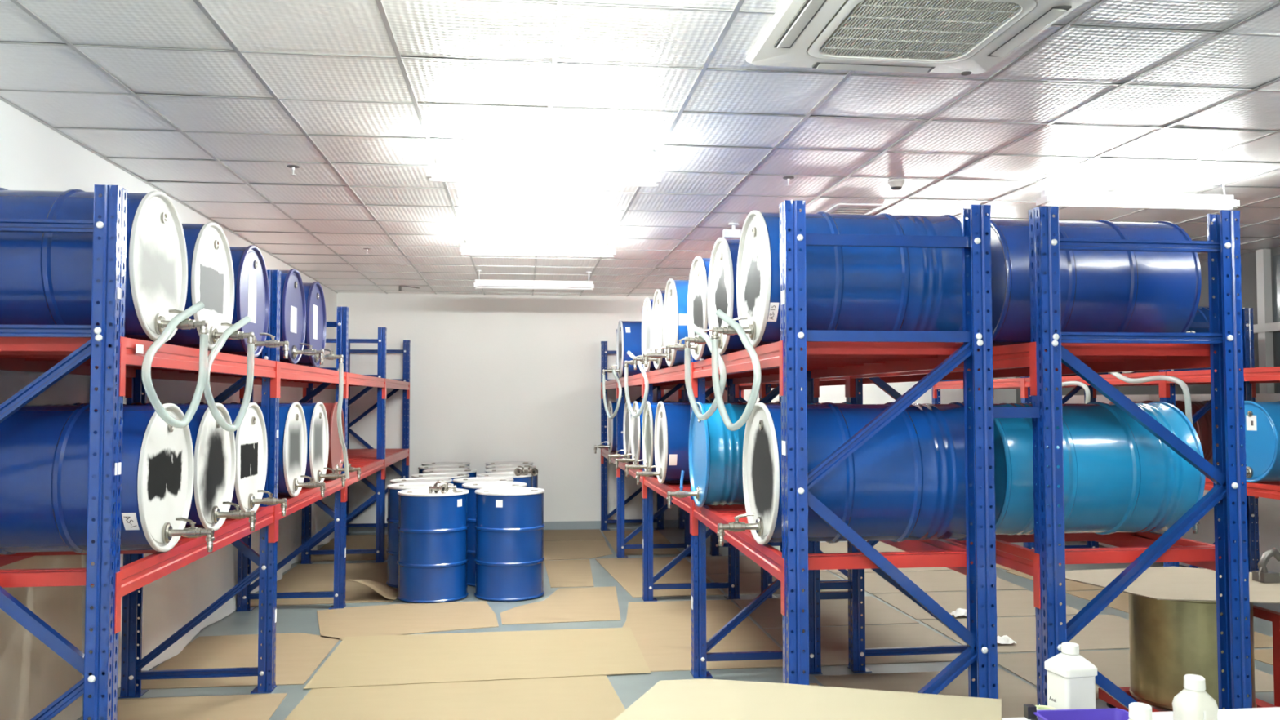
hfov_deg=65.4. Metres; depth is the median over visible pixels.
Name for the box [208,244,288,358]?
drum
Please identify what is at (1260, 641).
cardboard sheet
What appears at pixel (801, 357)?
rack
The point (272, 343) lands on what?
tap
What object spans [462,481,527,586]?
drum
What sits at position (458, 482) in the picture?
drum
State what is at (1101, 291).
drum
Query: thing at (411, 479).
drum
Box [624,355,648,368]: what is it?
tap
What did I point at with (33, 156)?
wall
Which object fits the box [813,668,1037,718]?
cardboard sheet
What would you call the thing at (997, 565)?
cardboard sheet
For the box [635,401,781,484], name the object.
drum
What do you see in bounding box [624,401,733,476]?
drum
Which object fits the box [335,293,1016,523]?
wall
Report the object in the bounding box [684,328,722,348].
tap
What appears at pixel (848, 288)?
drum
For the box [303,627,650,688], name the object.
cardboard sheet
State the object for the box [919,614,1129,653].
cardboard sheet
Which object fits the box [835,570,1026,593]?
cardboard sheet
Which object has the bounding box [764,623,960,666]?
cardboard sheet
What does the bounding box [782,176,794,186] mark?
sprinkler
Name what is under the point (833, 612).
cardboard sheet
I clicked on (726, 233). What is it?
ceiling camera
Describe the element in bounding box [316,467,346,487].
tap
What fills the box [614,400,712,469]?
drum
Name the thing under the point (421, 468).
drum
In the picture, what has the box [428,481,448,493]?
tap
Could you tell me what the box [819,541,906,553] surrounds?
cardboard sheet
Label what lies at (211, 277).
drum
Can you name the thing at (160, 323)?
tap
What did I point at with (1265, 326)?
window
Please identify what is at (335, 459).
drum
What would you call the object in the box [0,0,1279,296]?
ceiling
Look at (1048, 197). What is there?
lamp
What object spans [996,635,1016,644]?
scrap
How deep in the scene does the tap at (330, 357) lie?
6.84 m
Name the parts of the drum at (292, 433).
lid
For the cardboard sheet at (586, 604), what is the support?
on the floor
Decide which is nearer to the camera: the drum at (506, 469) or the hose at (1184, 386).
the hose at (1184, 386)
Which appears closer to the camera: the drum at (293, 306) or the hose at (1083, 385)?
the drum at (293, 306)
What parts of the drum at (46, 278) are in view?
lid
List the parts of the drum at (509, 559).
lid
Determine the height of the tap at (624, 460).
0.137 m
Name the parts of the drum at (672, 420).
lid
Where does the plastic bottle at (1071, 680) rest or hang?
on the work table at (1272, 713)
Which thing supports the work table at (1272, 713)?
on the floor
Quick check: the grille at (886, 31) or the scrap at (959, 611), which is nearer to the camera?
the grille at (886, 31)
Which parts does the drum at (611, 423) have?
lid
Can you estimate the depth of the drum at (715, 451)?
5.42 m
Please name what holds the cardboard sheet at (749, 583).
on the floor
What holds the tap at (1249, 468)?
on the drum at (1262, 419)
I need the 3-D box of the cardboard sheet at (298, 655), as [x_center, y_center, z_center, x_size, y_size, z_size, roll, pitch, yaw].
[-2.514,1.909,6.388,0.990,0.004,1.318,0,-2,-7]
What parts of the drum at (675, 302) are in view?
lid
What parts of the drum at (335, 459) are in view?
lid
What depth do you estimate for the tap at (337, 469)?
7.60 m
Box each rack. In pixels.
[0,184,410,719]
[600,200,1039,698]
[678,205,1252,710]
[931,307,1279,572]
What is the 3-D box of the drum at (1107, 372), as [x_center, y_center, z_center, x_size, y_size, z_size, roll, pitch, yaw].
[4.398,-0.122,9.994,1.054,0.594,0.589,0,-2,-7]
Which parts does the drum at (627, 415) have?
lid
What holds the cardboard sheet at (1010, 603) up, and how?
on the floor
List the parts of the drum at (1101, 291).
lid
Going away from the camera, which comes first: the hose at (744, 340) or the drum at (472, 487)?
the hose at (744, 340)
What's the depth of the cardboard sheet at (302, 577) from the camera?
9.01 m
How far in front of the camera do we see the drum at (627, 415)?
9.42 m
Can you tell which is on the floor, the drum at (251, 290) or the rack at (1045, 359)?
the rack at (1045, 359)
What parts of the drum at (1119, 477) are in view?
lid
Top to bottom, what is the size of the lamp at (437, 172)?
0.193 m
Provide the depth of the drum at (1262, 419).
7.08 m
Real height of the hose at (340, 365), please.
0.828 m
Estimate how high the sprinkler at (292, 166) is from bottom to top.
0.051 m
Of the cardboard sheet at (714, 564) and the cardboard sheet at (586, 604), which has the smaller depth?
the cardboard sheet at (586, 604)
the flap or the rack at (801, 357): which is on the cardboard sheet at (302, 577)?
the flap
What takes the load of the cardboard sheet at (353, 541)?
on the floor
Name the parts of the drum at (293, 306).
lid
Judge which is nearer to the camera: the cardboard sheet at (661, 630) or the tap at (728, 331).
the tap at (728, 331)
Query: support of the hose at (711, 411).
hanging from the drum at (722, 283)
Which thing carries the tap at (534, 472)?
on the drum at (528, 479)
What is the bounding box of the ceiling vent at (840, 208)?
[823,203,884,214]
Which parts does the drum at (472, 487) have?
lid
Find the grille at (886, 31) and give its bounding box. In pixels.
[808,0,1036,62]
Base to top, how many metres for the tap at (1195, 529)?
0.137 m
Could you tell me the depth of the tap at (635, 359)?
7.30 m
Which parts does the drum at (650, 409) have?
lid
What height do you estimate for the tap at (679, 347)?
0.137 m
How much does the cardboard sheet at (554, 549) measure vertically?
0.004 m
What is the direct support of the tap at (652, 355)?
on the drum at (675, 302)
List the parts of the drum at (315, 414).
lid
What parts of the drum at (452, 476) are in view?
lid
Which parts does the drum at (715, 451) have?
lid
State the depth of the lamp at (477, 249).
7.97 m
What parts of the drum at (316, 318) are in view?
lid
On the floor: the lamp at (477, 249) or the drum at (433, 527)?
the drum at (433, 527)
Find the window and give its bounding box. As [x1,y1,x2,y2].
[1251,248,1279,393]
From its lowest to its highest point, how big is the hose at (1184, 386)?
0.566 m
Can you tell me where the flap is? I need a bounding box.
[347,578,397,599]
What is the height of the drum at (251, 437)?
0.594 m
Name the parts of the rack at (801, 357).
foot plate, deck panel, deck panel, deck panel, deck panel, foot plate, deck panel, deck panel, foot plate, deck panel, deck panel, deck panel, deck panel, deck panel, deck panel, deck panel, deck panel, foot plate, deck panel, deck panel, deck panel, deck panel, deck panel, deck panel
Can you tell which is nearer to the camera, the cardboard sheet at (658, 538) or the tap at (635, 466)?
the tap at (635, 466)
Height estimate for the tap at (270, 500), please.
0.137 m
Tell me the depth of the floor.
7.22 m
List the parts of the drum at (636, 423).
lid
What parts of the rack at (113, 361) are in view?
deck panel, deck panel, deck panel, deck panel, deck panel, foot plate, deck panel, deck panel, deck panel, deck panel, deck panel, deck panel, foot plate, foot plate, deck panel, deck panel, deck panel, deck panel, deck panel, deck panel, deck panel, deck panel, deck panel, deck panel, deck panel, deck panel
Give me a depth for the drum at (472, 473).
10.99 m
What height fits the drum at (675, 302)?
0.594 m
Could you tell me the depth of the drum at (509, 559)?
8.21 m
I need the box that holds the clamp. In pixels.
[1252,547,1279,582]
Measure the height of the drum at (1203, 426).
0.594 m
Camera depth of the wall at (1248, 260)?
9.27 m
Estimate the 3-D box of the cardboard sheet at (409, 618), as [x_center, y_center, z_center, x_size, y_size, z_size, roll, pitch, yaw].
[-1.741,1.954,7.541,1.315,0.004,1.131,1,-2,-20]
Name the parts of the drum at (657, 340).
lid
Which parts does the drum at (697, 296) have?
lid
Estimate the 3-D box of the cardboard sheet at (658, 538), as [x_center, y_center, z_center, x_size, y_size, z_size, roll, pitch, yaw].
[-0.012,2.116,11.617,0.700,0.004,1.970,0,-2,-7]
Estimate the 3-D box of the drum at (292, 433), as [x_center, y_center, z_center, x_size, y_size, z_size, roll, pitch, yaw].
[-2.493,0.560,6.184,1.054,0.594,0.589,0,-2,-7]
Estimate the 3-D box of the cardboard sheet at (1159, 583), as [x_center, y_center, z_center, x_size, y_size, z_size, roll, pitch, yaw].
[2.941,1.185,5.276,1.220,0.006,1.020,0,-2,-7]
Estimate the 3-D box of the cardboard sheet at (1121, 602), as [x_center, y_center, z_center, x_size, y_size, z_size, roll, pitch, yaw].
[3.956,1.969,8.095,0.560,0.004,1.000,0,-2,-7]
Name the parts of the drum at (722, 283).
lid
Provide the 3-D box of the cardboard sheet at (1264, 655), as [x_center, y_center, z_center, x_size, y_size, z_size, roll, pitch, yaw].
[4.193,1.888,6.080,0.560,0.004,1.000,0,-2,-7]
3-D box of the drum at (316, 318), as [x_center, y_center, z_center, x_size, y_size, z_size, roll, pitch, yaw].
[-2.563,-0.242,6.803,1.054,0.594,0.589,0,-2,-7]
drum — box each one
[0,187,208,342]
[0,403,214,555]
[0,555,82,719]
[26,403,256,531]
[71,402,287,515]
[146,222,254,351]
[148,402,325,497]
[187,401,346,487]
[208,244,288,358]
[222,401,360,479]
[259,268,324,364]
[286,281,343,367]
[386,482,453,587]
[390,477,452,484]
[396,488,469,603]
[411,472,469,484]
[417,465,469,473]
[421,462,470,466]
[422,468,476,477]
[452,476,513,488]
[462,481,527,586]
[474,487,544,601]
[476,471,533,487]
[484,461,533,466]
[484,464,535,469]
[484,467,538,488]
[594,400,642,453]
[602,320,642,377]
[608,400,711,464]
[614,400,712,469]
[624,297,663,371]
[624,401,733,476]
[632,288,679,369]
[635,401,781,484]
[643,278,688,367]
[665,256,728,360]
[666,401,851,508]
[684,237,761,355]
[711,210,969,346]
[716,402,981,546]
[967,219,1201,346]
[968,401,1205,534]
[1029,372,1136,377]
[1108,306,1215,373]
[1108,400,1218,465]
[1128,593,1257,711]
[1240,400,1279,482]
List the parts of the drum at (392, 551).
lid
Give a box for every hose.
[141,301,208,428]
[203,315,254,431]
[337,363,349,478]
[602,369,622,418]
[624,351,648,417]
[684,322,726,420]
[711,309,761,431]
[1062,381,1090,404]
[1109,372,1193,426]
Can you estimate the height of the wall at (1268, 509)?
1.690 m
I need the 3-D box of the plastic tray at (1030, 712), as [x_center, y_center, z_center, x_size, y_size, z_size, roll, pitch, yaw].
[1.176,0.964,2.601,0.269,0.078,0.188,0,-2,-4]
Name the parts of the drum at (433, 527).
lid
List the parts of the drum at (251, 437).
lid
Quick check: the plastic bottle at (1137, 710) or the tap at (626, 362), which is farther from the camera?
the tap at (626, 362)
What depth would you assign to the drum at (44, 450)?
3.73 m
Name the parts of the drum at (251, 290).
lid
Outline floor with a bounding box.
[76,527,1279,719]
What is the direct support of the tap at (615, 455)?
on the drum at (627, 415)
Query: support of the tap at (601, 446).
on the drum at (611, 423)
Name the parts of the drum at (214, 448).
lid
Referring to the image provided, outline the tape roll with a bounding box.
[1031,705,1055,719]
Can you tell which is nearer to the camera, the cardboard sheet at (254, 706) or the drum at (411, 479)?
the cardboard sheet at (254, 706)
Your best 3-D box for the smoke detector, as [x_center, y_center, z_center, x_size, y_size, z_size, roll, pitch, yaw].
[1.579,-1.077,6.134,0.104,0.058,0.104,0,-2,-7]
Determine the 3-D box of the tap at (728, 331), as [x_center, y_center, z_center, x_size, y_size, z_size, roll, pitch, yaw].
[0.398,-0.118,4.284,0.188,0.137,0.084,0,-2,-7]
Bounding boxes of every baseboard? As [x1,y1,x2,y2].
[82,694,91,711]
[348,520,707,533]
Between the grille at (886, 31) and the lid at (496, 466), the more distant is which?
the lid at (496, 466)
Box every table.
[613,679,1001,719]
[1001,706,1279,719]
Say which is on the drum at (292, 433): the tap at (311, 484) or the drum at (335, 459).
the tap at (311, 484)
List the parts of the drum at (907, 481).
lid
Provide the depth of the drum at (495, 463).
12.40 m
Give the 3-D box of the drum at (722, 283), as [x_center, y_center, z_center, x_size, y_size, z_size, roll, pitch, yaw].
[0.744,-0.316,5.058,1.054,0.594,0.589,0,-2,-7]
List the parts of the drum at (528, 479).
lid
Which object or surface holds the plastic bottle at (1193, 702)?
on the work table at (1272, 713)
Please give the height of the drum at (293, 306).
0.594 m
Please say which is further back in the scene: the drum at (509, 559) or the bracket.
the bracket
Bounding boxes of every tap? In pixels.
[154,309,208,334]
[161,517,214,551]
[208,322,254,344]
[211,502,256,531]
[248,489,287,515]
[253,333,288,358]
[291,342,324,364]
[293,475,325,497]
[314,348,343,363]
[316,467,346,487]
[334,462,360,479]
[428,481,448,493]
[434,480,456,493]
[514,466,528,475]
[523,466,537,475]
[594,441,610,453]
[602,364,621,374]
[608,449,628,464]
[614,453,636,469]
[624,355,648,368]
[624,459,648,476]
[632,351,658,369]
[635,465,662,484]
[643,346,671,367]
[665,337,699,360]
[666,470,701,508]
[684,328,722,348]
[711,316,755,340]
[716,512,764,546]
[1192,520,1199,533]
[1241,464,1253,478]
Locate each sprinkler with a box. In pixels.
[287,164,299,175]
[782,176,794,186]
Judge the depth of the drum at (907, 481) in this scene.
3.98 m
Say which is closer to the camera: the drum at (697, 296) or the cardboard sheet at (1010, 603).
the drum at (697, 296)
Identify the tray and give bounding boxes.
[1023,703,1129,719]
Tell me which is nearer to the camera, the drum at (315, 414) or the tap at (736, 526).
the tap at (736, 526)
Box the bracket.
[399,284,419,291]
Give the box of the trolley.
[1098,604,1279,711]
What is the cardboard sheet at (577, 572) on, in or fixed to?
on the floor
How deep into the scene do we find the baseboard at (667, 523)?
12.75 m
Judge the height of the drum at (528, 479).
0.880 m
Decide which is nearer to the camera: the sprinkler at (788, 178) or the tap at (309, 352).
the sprinkler at (788, 178)
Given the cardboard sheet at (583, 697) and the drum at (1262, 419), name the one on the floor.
the cardboard sheet at (583, 697)
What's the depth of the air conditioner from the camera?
3.55 m
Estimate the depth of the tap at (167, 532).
3.97 m
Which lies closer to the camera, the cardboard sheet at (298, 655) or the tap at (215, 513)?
the tap at (215, 513)
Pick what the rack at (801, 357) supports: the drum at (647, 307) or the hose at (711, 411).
the drum at (647, 307)
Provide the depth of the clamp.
5.29 m
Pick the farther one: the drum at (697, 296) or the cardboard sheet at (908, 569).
the cardboard sheet at (908, 569)
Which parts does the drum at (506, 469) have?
lid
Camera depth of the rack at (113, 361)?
4.18 m
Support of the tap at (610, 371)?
on the drum at (628, 332)
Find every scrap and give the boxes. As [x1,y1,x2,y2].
[949,608,966,617]
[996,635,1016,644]
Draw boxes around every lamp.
[426,144,661,186]
[459,230,616,257]
[474,270,594,289]
[1035,173,1239,210]
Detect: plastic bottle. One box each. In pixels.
[1044,641,1097,709]
[1128,702,1152,719]
[1172,674,1217,719]
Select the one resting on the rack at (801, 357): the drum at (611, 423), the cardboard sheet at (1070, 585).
the drum at (611, 423)
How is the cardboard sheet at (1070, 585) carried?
on the floor
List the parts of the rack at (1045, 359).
foot plate, deck panel, deck panel, deck panel, deck panel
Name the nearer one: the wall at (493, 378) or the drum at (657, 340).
the drum at (657, 340)
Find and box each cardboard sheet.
[117,693,287,719]
[136,632,339,689]
[247,562,397,606]
[284,675,625,719]
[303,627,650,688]
[311,534,387,561]
[316,600,498,640]
[500,586,620,624]
[543,528,604,540]
[543,540,612,559]
[543,559,594,587]
[595,556,724,597]
[602,529,680,555]
[622,600,782,671]
[688,555,826,573]
[706,571,862,595]
[733,595,919,628]
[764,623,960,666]
[808,683,818,685]
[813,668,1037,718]
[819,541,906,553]
[827,567,953,573]
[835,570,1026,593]
[872,590,1079,619]
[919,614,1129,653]
[995,563,1016,571]
[997,649,1274,699]
[1005,571,1104,591]
[1065,566,1279,603]
[1066,590,1128,613]
[1253,631,1272,648]
[1253,648,1273,665]
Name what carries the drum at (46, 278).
on the rack at (113, 361)
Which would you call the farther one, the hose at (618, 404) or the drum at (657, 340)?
the hose at (618, 404)
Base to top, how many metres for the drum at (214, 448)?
0.594 m
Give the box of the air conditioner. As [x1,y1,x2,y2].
[746,0,1086,75]
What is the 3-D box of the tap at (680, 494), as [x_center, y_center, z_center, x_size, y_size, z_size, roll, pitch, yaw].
[0.242,0.725,5.592,0.188,0.210,0.084,0,-2,-7]
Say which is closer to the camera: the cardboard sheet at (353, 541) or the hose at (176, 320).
the hose at (176, 320)
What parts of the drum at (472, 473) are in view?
lid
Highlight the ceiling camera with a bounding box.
[722,222,741,238]
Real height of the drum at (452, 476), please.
0.880 m
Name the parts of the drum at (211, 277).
lid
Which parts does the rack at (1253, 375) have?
deck panel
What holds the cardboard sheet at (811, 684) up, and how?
on the floor
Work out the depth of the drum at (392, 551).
8.80 m
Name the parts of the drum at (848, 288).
lid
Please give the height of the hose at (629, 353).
0.534 m
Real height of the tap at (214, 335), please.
0.137 m
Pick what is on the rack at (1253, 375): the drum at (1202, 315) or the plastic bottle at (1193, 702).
the drum at (1202, 315)
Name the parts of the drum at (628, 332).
lid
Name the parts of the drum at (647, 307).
lid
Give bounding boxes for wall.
[0,99,336,678]
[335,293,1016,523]
[1015,245,1279,403]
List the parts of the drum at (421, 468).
lid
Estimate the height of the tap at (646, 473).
0.137 m
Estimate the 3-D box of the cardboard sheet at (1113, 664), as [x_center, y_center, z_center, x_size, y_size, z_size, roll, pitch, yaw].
[3.010,1.888,6.037,1.520,0.004,0.990,0,-2,-7]
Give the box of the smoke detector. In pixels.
[887,178,905,190]
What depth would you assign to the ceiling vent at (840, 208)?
6.99 m
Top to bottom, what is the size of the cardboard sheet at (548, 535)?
0.004 m
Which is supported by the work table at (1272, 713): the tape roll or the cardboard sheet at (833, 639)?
the tape roll
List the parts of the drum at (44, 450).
lid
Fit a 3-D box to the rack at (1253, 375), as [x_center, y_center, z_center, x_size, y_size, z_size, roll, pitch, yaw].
[4.536,0.818,9.318,0.795,2.403,7.030,0,-2,-7]
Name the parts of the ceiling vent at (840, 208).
blade, blade, blade, blade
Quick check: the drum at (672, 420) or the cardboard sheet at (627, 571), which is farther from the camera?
the cardboard sheet at (627, 571)
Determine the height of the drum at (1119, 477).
0.594 m
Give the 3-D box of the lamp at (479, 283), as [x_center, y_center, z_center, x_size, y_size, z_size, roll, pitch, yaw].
[-1.103,-0.836,10.404,1.240,0.193,0.124,0,-2,-7]
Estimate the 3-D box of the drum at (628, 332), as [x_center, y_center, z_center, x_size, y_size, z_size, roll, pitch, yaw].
[0.137,-0.108,10.218,1.054,0.594,0.589,0,-2,-7]
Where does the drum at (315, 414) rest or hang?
on the rack at (113, 361)
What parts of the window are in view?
rail, pane, pane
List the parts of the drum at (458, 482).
lid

